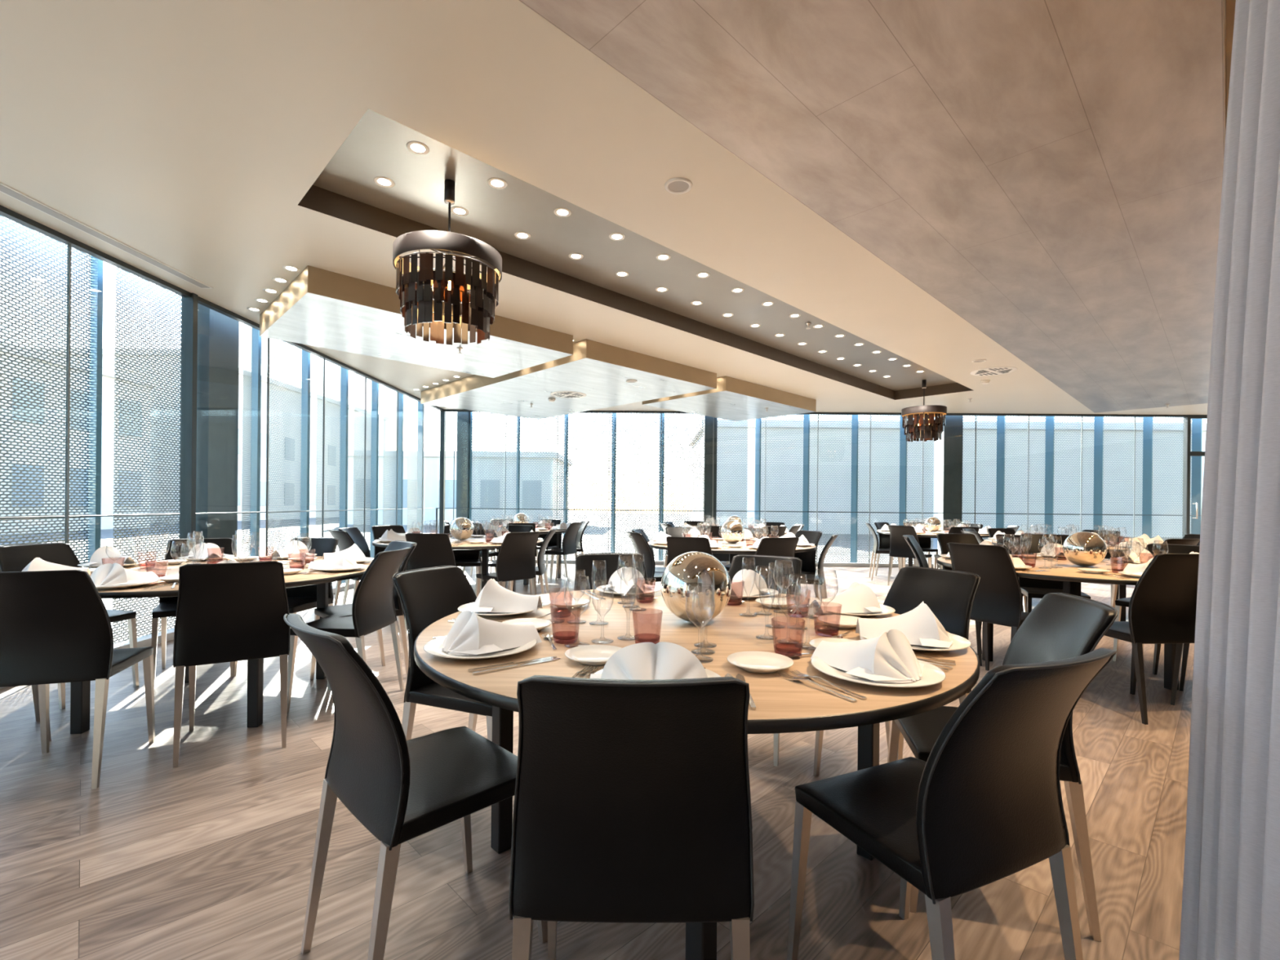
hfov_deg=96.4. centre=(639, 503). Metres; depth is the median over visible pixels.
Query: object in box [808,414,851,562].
mesh screen
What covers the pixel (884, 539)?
dining chair
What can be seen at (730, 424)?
mesh screen
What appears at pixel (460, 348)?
sprinkler
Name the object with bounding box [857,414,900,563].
mesh screen
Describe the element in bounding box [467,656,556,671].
table knife
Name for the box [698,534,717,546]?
napkin
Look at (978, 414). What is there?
window
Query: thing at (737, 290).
recessed light
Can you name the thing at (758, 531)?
dining chair
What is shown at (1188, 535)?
dining chair
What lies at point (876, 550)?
dining chair
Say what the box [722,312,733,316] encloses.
recessed light
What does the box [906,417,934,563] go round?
mesh screen
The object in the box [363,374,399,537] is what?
window
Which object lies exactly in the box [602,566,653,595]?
napkin
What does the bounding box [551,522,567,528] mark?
napkin
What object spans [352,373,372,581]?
mesh screen
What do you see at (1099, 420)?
facade fin
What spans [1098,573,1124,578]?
fork
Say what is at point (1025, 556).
plate
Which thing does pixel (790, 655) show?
spoon
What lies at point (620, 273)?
recessed light
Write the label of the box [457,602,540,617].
dinner plate
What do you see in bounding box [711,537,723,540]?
plate
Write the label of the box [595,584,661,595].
dinner plate
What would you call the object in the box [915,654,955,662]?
fork
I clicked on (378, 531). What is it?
dining chair
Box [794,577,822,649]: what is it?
wine glass
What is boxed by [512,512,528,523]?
globe
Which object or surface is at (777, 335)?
recessed light
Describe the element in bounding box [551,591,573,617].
tumbler
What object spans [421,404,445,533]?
window
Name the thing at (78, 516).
rail
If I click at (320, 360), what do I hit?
mesh screen
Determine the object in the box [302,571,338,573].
fork
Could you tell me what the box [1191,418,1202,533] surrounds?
facade fin
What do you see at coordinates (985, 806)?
dining chair
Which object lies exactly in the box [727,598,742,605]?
tumbler
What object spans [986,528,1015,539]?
dining chair
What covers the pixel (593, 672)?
fork
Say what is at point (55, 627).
dining chair
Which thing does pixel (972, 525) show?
dining chair
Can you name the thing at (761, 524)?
napkin
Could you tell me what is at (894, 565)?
window
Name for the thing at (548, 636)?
spoon
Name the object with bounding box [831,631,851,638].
spoon
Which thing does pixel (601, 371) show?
ceiling panel
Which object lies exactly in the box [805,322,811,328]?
sprinkler
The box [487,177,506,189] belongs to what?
recessed light
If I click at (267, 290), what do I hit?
recessed light
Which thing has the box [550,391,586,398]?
air vent
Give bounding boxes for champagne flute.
[589,560,608,624]
[617,567,639,639]
[630,554,645,610]
[693,571,716,647]
[738,560,757,616]
[755,568,777,639]
[764,562,785,627]
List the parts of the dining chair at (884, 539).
leg, backrest, leg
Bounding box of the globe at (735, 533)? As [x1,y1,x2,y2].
[720,520,744,543]
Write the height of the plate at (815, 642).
0.022 m
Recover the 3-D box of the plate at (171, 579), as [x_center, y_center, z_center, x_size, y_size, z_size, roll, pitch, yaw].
[-2.214,0.364,2.746,0.158,0.022,0.158,1,0,10]
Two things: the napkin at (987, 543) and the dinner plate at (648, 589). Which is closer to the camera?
the dinner plate at (648, 589)
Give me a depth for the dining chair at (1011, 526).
8.40 m
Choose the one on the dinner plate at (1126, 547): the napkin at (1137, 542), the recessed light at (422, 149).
the napkin at (1137, 542)
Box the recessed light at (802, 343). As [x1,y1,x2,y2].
[796,342,807,345]
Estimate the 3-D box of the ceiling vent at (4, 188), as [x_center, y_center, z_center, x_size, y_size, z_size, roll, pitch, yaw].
[-3.604,-1.769,1.381,0.100,0.008,6.660,1,0,1]
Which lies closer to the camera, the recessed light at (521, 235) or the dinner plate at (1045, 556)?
the recessed light at (521, 235)
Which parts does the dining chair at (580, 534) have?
leg, leg, seat, backrest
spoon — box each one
[537,609,562,618]
[542,633,556,650]
[618,597,657,599]
[785,653,813,657]
[797,609,817,617]
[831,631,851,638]
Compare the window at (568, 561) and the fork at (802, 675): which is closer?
the fork at (802, 675)
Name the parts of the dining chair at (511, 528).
leg, seat, backrest, leg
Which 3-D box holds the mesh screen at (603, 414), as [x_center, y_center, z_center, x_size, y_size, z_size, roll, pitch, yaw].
[-0.983,-0.643,11.186,0.906,3.650,0.002,1,0,-6]
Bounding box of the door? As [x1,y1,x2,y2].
[1182,414,1207,537]
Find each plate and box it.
[77,560,145,568]
[88,568,95,573]
[96,578,159,589]
[154,559,187,564]
[159,575,178,582]
[178,555,233,560]
[230,555,259,561]
[267,553,316,559]
[283,568,302,574]
[288,556,315,561]
[310,564,367,572]
[355,557,373,563]
[374,539,406,542]
[423,635,537,659]
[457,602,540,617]
[468,540,485,543]
[471,534,484,537]
[501,617,551,631]
[547,597,590,608]
[564,644,621,666]
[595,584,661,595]
[595,668,720,677]
[650,541,666,545]
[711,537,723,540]
[727,544,744,547]
[727,651,793,673]
[730,588,779,599]
[750,538,759,542]
[755,597,796,608]
[796,543,814,546]
[808,637,855,648]
[810,655,946,687]
[812,604,895,617]
[817,614,860,629]
[858,631,971,651]
[939,554,951,559]
[1014,564,1032,569]
[1017,554,1042,558]
[1033,553,1066,558]
[1077,568,1110,573]
[1110,557,1142,563]
[1116,545,1146,548]
[1118,571,1141,577]
[1133,561,1147,564]
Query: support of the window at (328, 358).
on the floor
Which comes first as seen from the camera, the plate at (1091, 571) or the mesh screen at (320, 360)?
the plate at (1091, 571)
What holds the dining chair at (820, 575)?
on the floor
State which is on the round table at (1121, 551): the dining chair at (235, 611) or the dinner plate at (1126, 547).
the dinner plate at (1126, 547)
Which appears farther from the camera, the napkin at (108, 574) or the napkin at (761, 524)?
the napkin at (761, 524)
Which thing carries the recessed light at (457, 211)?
in the ceiling at (346, 189)
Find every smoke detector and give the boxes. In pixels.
[547,398,555,402]
[980,379,990,384]
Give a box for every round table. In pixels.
[70,555,372,733]
[372,535,543,618]
[413,589,979,959]
[479,526,565,585]
[647,539,816,554]
[876,530,990,566]
[937,554,1178,690]
[984,539,1129,621]
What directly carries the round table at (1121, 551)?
on the floor
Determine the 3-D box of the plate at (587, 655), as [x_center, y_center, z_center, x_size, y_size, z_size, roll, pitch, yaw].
[-0.109,0.384,1.435,0.158,0.022,0.158,1,0,10]
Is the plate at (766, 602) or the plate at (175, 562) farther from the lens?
the plate at (175, 562)
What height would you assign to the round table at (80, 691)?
0.745 m
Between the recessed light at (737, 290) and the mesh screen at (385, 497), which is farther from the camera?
the mesh screen at (385, 497)
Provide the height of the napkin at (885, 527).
0.098 m
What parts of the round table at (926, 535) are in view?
leg, under frame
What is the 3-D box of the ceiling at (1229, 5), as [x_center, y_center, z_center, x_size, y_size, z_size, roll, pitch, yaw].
[4.366,-1.868,3.947,14.566,0.340,0.446,1,0,-44]
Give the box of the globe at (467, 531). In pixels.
[449,517,474,540]
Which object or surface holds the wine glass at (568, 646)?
on the round table at (783, 705)
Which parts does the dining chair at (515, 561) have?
leg, seat, leg, backrest, leg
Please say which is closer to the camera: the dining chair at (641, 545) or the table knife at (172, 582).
the table knife at (172, 582)
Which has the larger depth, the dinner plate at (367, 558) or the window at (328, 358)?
the window at (328, 358)
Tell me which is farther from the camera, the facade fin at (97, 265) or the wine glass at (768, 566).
the facade fin at (97, 265)
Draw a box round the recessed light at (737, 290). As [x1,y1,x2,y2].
[731,288,744,293]
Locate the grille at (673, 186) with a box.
[667,181,688,191]
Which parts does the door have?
handle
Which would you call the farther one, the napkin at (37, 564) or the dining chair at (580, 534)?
the dining chair at (580, 534)
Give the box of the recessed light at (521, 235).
[514,231,530,239]
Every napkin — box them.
[22,557,90,574]
[82,546,137,565]
[90,563,159,586]
[185,542,226,559]
[217,560,238,563]
[270,539,311,558]
[307,550,358,569]
[322,542,366,560]
[379,529,405,541]
[389,528,406,534]
[407,527,421,533]
[441,610,542,656]
[471,578,542,613]
[482,522,498,529]
[490,527,509,536]
[491,532,509,542]
[500,520,511,526]
[537,520,549,526]
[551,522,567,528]
[589,641,707,679]
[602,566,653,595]
[654,531,671,540]
[655,533,667,543]
[682,522,697,528]
[685,528,700,537]
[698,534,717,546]
[731,568,773,598]
[742,528,754,538]
[752,523,765,528]
[752,536,767,547]
[781,532,795,537]
[797,534,809,545]
[808,582,885,613]
[810,629,924,683]
[855,601,952,648]
[880,524,888,530]
[911,525,923,532]
[915,523,926,529]
[977,526,988,533]
[979,540,993,545]
[992,530,1002,538]
[1008,554,1025,567]
[1014,530,1024,534]
[1039,542,1063,556]
[1118,537,1147,546]
[1119,546,1153,561]
[1122,533,1150,542]
[1123,557,1153,575]
[1146,535,1164,544]
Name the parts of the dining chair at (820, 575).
seat, leg, leg, backrest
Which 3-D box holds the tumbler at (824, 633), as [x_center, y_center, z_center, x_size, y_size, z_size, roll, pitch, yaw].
[0.571,0.354,1.748,0.088,0.093,0.088,1,0,-23]
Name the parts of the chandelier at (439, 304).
frame, stem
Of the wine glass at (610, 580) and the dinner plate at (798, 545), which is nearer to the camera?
the wine glass at (610, 580)
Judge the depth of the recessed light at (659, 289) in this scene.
5.05 m
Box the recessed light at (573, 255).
[568,253,583,259]
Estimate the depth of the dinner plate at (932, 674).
1.28 m
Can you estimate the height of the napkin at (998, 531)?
0.098 m
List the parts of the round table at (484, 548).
leg, under frame, leg, leg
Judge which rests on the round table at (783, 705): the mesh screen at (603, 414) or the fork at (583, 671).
the fork at (583, 671)
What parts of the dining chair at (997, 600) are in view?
backrest, leg, leg, seat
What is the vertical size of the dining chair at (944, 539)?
0.907 m
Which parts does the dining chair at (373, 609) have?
leg, seat, leg, backrest, leg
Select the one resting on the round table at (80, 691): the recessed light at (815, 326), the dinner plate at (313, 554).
the dinner plate at (313, 554)
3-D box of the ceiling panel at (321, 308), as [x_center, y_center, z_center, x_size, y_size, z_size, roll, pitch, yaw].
[-2.140,-1.659,5.676,2.461,0.200,1.612,1,0,-44]
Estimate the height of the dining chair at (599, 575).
0.867 m
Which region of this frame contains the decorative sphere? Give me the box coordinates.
[660,551,731,622]
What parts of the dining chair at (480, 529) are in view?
backrest, seat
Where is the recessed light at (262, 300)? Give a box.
[254,297,270,303]
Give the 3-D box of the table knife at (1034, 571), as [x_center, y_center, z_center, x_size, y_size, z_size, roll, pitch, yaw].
[2.448,0.416,3.512,0.229,0.004,0.018,1,0,-25]
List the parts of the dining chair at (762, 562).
backrest, leg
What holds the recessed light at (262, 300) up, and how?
in the ceiling at (192, 135)
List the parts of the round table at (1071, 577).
leg, leg, leg, leg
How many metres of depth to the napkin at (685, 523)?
8.39 m
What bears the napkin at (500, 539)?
on the dinner plate
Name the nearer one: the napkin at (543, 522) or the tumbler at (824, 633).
the tumbler at (824, 633)
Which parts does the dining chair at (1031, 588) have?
leg, backrest, seat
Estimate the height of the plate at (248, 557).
0.022 m
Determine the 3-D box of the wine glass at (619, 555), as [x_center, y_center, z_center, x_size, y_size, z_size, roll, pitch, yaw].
[-0.054,0.299,2.265,0.075,0.189,0.075,1,0,-2]
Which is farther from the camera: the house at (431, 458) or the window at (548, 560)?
the house at (431, 458)
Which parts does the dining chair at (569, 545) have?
leg, seat, leg, backrest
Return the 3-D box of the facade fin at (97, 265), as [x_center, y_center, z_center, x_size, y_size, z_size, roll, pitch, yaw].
[-4.193,-0.674,4.409,0.140,3.650,0.032,1,0,29]
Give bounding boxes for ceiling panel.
[259,265,573,377]
[420,338,716,419]
[519,0,1224,413]
[642,376,816,421]
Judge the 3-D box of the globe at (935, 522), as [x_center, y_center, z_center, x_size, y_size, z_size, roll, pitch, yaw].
[4.418,0.320,8.639,0.235,0.235,0.235,1,0,13]
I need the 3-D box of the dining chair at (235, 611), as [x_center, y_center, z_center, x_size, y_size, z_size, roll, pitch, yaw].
[-1.902,0.689,2.699,0.432,0.867,0.547,1,0,-31]
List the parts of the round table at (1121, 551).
leg, leg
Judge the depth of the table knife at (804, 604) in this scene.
2.25 m
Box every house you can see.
[0,342,159,534]
[27,347,389,523]
[346,450,572,525]
[688,419,1206,537]
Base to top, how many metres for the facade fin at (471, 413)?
3.650 m
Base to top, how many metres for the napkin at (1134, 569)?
0.110 m
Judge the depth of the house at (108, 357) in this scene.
35.78 m
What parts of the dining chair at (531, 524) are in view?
backrest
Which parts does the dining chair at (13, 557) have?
backrest, leg, seat, leg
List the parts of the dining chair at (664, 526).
leg, backrest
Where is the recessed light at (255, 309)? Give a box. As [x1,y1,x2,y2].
[246,306,262,311]
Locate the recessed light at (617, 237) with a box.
[608,232,625,240]
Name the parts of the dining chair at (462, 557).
backrest, seat, leg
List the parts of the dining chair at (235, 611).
leg, leg, backrest, leg, leg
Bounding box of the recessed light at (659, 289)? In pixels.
[655,287,668,292]
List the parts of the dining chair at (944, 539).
backrest, leg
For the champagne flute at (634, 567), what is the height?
0.205 m
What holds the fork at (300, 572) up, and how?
on the round table at (80, 691)
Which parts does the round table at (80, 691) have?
leg, leg, leg, leg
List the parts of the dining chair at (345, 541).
leg, backrest, leg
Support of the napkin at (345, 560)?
on the dinner plate at (360, 566)
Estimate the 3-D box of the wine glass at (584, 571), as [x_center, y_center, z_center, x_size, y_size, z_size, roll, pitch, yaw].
[-0.208,0.307,1.893,0.064,0.171,0.064,1,0,0]
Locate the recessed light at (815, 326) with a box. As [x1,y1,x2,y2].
[813,324,824,328]
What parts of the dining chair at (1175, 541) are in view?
leg, backrest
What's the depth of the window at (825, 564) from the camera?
10.72 m
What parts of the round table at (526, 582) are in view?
leg, leg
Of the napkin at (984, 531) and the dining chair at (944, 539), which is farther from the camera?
the napkin at (984, 531)
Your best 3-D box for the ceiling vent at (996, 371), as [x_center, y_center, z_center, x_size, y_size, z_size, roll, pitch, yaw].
[4.540,-1.692,7.357,0.516,0.007,0.516,1,0,-34]
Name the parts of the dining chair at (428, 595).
leg, backrest, seat, leg, leg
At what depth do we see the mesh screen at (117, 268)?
4.79 m
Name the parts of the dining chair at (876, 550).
leg, backrest, leg, seat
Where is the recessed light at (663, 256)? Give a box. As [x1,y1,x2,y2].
[655,253,671,260]
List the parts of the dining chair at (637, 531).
backrest, seat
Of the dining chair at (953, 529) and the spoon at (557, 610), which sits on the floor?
the dining chair at (953, 529)
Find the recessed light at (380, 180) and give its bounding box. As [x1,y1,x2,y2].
[373,176,395,187]
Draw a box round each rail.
[0,507,436,519]
[435,507,1201,533]
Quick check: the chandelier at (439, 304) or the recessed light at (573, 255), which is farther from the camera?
the recessed light at (573, 255)
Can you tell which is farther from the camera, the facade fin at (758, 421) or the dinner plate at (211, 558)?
the facade fin at (758, 421)
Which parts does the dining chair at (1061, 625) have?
leg, leg, seat, backrest, leg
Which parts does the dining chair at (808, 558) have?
seat, backrest, leg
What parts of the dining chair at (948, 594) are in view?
leg, leg, leg, backrest, leg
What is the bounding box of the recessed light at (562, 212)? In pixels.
[553,207,571,217]
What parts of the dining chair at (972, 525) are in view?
backrest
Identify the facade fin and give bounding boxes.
[87,255,103,562]
[249,328,262,556]
[299,349,311,537]
[338,367,348,583]
[369,381,378,560]
[395,392,404,525]
[416,401,424,532]
[469,412,472,519]
[515,416,519,514]
[563,413,568,536]
[610,413,616,552]
[658,413,664,560]
[754,417,761,526]
[802,414,809,530]
[850,414,858,562]
[898,415,906,563]
[995,415,1004,528]
[1044,416,1054,533]
[1093,416,1103,529]
[1142,417,1152,538]
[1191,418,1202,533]
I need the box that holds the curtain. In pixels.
[1178,0,1279,959]
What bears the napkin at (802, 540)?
on the dinner plate at (798, 545)
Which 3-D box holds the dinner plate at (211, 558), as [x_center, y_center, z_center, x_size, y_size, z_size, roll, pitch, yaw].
[-2.826,0.358,3.739,0.290,0.022,0.290,1,0,1]
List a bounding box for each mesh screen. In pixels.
[0,215,91,564]
[111,266,181,644]
[241,324,253,556]
[267,337,302,555]
[315,356,341,586]
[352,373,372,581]
[382,386,397,525]
[406,396,418,532]
[471,412,516,557]
[519,414,564,559]
[566,413,612,559]
[614,413,659,560]
[662,413,704,560]
[715,417,747,527]
[760,414,803,530]
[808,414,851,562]
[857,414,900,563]
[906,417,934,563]
[961,415,996,539]
[1004,415,1045,533]
[1053,416,1094,535]
[1102,416,1142,542]
[1151,417,1191,540]
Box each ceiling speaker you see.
[626,379,637,382]
[664,177,692,194]
[972,359,986,363]
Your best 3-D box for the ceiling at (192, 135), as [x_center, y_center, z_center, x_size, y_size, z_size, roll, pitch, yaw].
[4.393,-1.697,3.664,16.550,0.001,14.250,1,0,1]
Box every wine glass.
[542,563,565,622]
[564,576,591,648]
[567,570,586,623]
[591,580,613,643]
[617,555,635,604]
[622,560,639,607]
[684,584,715,662]
[691,586,715,654]
[754,565,772,615]
[773,562,794,613]
[777,581,799,644]
[786,574,808,629]
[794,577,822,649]
[813,568,838,629]
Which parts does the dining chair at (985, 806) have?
leg, leg, seat, leg, backrest, leg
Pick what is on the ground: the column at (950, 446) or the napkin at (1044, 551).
the column at (950, 446)
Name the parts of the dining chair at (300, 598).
leg, seat, backrest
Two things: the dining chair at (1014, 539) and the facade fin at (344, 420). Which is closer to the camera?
the dining chair at (1014, 539)
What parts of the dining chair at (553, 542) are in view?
seat, leg, backrest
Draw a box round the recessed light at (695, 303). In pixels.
[690,300,702,305]
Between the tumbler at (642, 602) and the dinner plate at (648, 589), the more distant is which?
the dinner plate at (648, 589)
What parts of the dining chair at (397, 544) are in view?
leg, seat, leg, backrest, leg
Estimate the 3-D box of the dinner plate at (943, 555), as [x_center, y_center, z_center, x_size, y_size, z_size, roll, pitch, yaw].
[2.421,0.408,4.320,0.290,0.022,0.290,1,0,1]
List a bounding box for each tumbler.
[138,563,155,568]
[208,558,222,563]
[258,557,272,561]
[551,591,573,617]
[552,633,578,644]
[632,610,660,644]
[635,595,653,603]
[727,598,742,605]
[773,644,802,657]
[786,608,808,617]
[812,603,841,636]
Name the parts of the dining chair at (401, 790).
leg, backrest, leg, seat, leg, leg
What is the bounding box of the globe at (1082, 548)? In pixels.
[1062,531,1106,566]
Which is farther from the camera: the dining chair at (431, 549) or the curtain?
the dining chair at (431, 549)
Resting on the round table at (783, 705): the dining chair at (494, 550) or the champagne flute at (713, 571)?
the champagne flute at (713, 571)
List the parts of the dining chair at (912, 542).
backrest, leg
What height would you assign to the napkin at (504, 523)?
0.100 m
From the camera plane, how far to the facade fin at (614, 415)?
11.12 m
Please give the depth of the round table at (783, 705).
1.49 m
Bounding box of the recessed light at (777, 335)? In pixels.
[774,333,785,337]
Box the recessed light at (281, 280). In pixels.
[271,277,288,283]
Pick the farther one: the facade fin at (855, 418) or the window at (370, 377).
the facade fin at (855, 418)
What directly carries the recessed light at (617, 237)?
in the ceiling at (346, 189)
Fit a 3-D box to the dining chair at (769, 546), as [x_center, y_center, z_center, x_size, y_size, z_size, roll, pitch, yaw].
[1.100,0.718,5.037,0.432,0.867,0.547,1,0,-21]
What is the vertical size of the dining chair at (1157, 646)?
0.907 m
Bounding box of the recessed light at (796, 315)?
[788,313,800,317]
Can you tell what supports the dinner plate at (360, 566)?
on the round table at (80, 691)
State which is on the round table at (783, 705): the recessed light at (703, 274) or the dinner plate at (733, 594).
the dinner plate at (733, 594)
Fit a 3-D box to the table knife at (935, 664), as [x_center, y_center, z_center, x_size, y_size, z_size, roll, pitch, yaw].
[0.681,0.399,1.474,0.018,0.004,0.229,1,0,-42]
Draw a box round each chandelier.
[392,179,502,345]
[901,379,946,441]
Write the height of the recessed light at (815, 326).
0.008 m
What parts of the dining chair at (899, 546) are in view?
leg, leg, backrest, seat, leg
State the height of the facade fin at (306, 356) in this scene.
3.650 m
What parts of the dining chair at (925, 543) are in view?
backrest, seat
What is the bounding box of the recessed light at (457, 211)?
[450,206,468,216]
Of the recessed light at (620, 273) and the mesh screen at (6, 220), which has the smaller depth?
the mesh screen at (6, 220)
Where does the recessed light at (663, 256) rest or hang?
in the ceiling at (346, 189)
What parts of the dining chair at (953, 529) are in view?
leg, seat, backrest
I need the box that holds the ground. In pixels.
[0,513,1181,642]
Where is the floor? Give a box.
[0,563,1194,959]
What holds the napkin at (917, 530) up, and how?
on the dinner plate
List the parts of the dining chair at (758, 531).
seat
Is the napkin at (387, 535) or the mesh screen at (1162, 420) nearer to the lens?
the napkin at (387, 535)
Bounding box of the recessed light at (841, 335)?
[834,333,845,337]
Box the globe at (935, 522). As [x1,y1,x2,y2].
[924,516,942,532]
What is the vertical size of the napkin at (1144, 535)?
0.110 m
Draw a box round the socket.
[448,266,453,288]
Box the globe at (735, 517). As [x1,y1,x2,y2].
[726,515,742,525]
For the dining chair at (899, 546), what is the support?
on the floor
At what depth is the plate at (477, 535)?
6.32 m
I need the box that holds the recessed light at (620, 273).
[614,271,628,276]
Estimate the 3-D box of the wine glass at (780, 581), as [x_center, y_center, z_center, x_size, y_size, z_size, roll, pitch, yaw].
[0.427,0.313,1.647,0.064,0.171,0.064,1,0,28]
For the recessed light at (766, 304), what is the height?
0.008 m
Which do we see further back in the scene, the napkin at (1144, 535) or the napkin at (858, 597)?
the napkin at (1144, 535)
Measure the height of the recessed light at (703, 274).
0.008 m
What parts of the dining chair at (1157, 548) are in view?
leg, seat, backrest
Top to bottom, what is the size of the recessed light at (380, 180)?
0.008 m
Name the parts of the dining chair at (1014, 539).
backrest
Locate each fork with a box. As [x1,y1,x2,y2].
[298,572,335,574]
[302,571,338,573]
[572,665,594,677]
[582,666,603,678]
[777,672,857,702]
[790,670,866,699]
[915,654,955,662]
[916,657,955,666]
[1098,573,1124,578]
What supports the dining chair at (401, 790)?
on the floor
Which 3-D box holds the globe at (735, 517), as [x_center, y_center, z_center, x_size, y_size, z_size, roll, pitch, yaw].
[1.352,0.290,8.182,0.235,0.235,0.235,1,0,-17]
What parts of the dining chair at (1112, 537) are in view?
backrest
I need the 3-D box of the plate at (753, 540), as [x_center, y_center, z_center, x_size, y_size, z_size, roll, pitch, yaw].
[1.251,0.397,6.111,0.158,0.022,0.158,1,0,23]
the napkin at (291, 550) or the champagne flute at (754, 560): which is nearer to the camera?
the champagne flute at (754, 560)
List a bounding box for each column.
[195,302,239,556]
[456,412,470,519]
[702,415,717,525]
[937,415,963,554]
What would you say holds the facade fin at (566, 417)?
on the ground
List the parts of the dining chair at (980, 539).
backrest, leg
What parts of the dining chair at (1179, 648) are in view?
leg, leg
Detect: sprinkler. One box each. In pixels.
[456,346,462,354]
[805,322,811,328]
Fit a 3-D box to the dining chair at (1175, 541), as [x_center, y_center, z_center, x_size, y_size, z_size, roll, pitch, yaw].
[4.906,0.754,5.438,0.432,0.867,0.547,1,0,-9]
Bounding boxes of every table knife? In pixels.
[142,582,175,589]
[150,583,177,589]
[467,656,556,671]
[472,657,560,675]
[579,591,599,599]
[586,590,604,599]
[735,673,755,709]
[790,604,810,606]
[924,661,952,669]
[937,666,948,671]
[1026,570,1049,572]
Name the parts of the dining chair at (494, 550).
leg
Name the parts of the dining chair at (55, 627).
leg, backrest, leg, seat, leg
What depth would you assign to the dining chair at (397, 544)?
3.66 m
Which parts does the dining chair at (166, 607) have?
leg, leg, seat, backrest, leg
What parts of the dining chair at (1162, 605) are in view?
seat, leg, leg, backrest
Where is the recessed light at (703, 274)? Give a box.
[696,271,710,278]
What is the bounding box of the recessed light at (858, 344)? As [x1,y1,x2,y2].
[853,342,864,346]
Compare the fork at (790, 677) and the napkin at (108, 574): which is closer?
the fork at (790, 677)
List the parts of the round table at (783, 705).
leg, leg, leg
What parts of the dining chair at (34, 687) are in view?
leg, leg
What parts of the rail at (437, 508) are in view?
post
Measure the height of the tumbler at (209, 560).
0.093 m
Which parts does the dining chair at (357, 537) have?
leg, backrest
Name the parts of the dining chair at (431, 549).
leg, backrest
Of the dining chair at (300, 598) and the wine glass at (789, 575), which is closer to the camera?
the wine glass at (789, 575)
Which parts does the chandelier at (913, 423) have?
stem, frame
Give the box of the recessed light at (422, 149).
[406,141,429,155]
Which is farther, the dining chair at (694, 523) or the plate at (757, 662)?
the dining chair at (694, 523)
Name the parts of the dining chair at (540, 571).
seat, leg, leg, backrest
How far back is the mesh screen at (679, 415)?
11.15 m
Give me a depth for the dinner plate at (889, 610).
2.04 m
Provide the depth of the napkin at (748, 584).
2.46 m
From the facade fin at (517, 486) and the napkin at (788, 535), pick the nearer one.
the napkin at (788, 535)
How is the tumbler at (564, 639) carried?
on the round table at (783, 705)
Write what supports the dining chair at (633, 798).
on the floor
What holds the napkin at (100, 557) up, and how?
on the dinner plate at (136, 562)
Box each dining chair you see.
[0,542,138,709]
[0,569,155,789]
[31,684,51,741]
[151,537,235,686]
[173,560,289,768]
[233,537,338,675]
[283,613,547,959]
[287,546,410,712]
[310,540,416,694]
[328,529,362,605]
[338,527,370,604]
[371,524,405,558]
[391,565,492,741]
[404,533,466,632]
[443,524,480,593]
[462,522,507,585]
[470,548,496,575]
[475,531,540,597]
[480,524,533,595]
[489,519,513,573]
[502,528,557,594]
[504,523,537,588]
[508,675,754,959]
[536,519,560,574]
[537,521,582,585]
[549,520,589,580]
[573,552,648,591]
[626,531,663,585]
[631,528,666,582]
[659,523,672,567]
[663,521,675,527]
[665,526,692,567]
[666,536,712,564]
[683,520,703,528]
[697,525,729,572]
[724,527,766,570]
[728,554,801,766]
[755,537,799,557]
[761,526,786,537]
[763,521,785,526]
[786,648,1116,959]
[788,524,801,535]
[794,524,804,530]
[794,530,822,598]
[800,533,839,599]
[813,565,980,776]
[865,522,902,580]
[874,522,915,576]
[887,524,932,585]
[887,592,1117,942]
[902,534,982,666]
[903,522,937,568]
[933,526,979,568]
[936,533,1022,654]
[940,523,982,568]
[946,542,1029,671]
[960,530,1026,612]
[962,528,975,531]
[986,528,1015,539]
[995,533,1041,600]
[1006,526,1018,531]
[1008,524,1019,530]
[1017,533,1090,613]
[1081,529,1120,600]
[1104,553,1199,724]
[1111,538,1199,610]
[1112,543,1199,675]
[1152,644,1160,675]
[1170,643,1190,705]
[1182,533,1199,545]
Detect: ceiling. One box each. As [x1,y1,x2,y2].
[0,0,1226,414]
[297,108,973,399]
[1224,0,1235,123]
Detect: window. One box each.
[0,204,73,688]
[64,239,191,648]
[179,293,259,538]
[265,337,326,555]
[321,355,368,593]
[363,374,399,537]
[395,389,420,524]
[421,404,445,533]
[453,409,496,560]
[504,414,555,563]
[555,410,609,563]
[608,410,662,564]
[659,411,692,564]
[711,417,729,564]
[764,412,818,565]
[816,412,871,566]
[868,412,919,567]
[921,413,977,567]
[974,413,1030,523]
[1026,413,1083,533]
[1080,413,1136,531]
[1133,414,1186,537]
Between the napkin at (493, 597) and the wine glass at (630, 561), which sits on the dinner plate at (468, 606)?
the napkin at (493, 597)
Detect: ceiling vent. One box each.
[0,182,213,288]
[969,366,1017,376]
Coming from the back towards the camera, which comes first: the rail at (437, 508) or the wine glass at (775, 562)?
the rail at (437, 508)
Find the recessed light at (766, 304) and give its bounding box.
[761,301,773,306]
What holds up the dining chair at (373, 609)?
on the floor
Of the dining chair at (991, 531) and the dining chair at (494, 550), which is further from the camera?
the dining chair at (494, 550)
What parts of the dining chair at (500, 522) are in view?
backrest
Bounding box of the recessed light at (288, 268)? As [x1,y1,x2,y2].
[282,265,300,271]
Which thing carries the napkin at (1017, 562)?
on the dinner plate at (1024, 566)
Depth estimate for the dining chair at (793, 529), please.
7.61 m
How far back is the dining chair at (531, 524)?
7.56 m
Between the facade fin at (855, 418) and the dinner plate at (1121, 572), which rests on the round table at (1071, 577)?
the dinner plate at (1121, 572)
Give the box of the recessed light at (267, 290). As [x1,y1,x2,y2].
[262,288,279,293]
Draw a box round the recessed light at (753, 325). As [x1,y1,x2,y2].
[750,324,760,327]

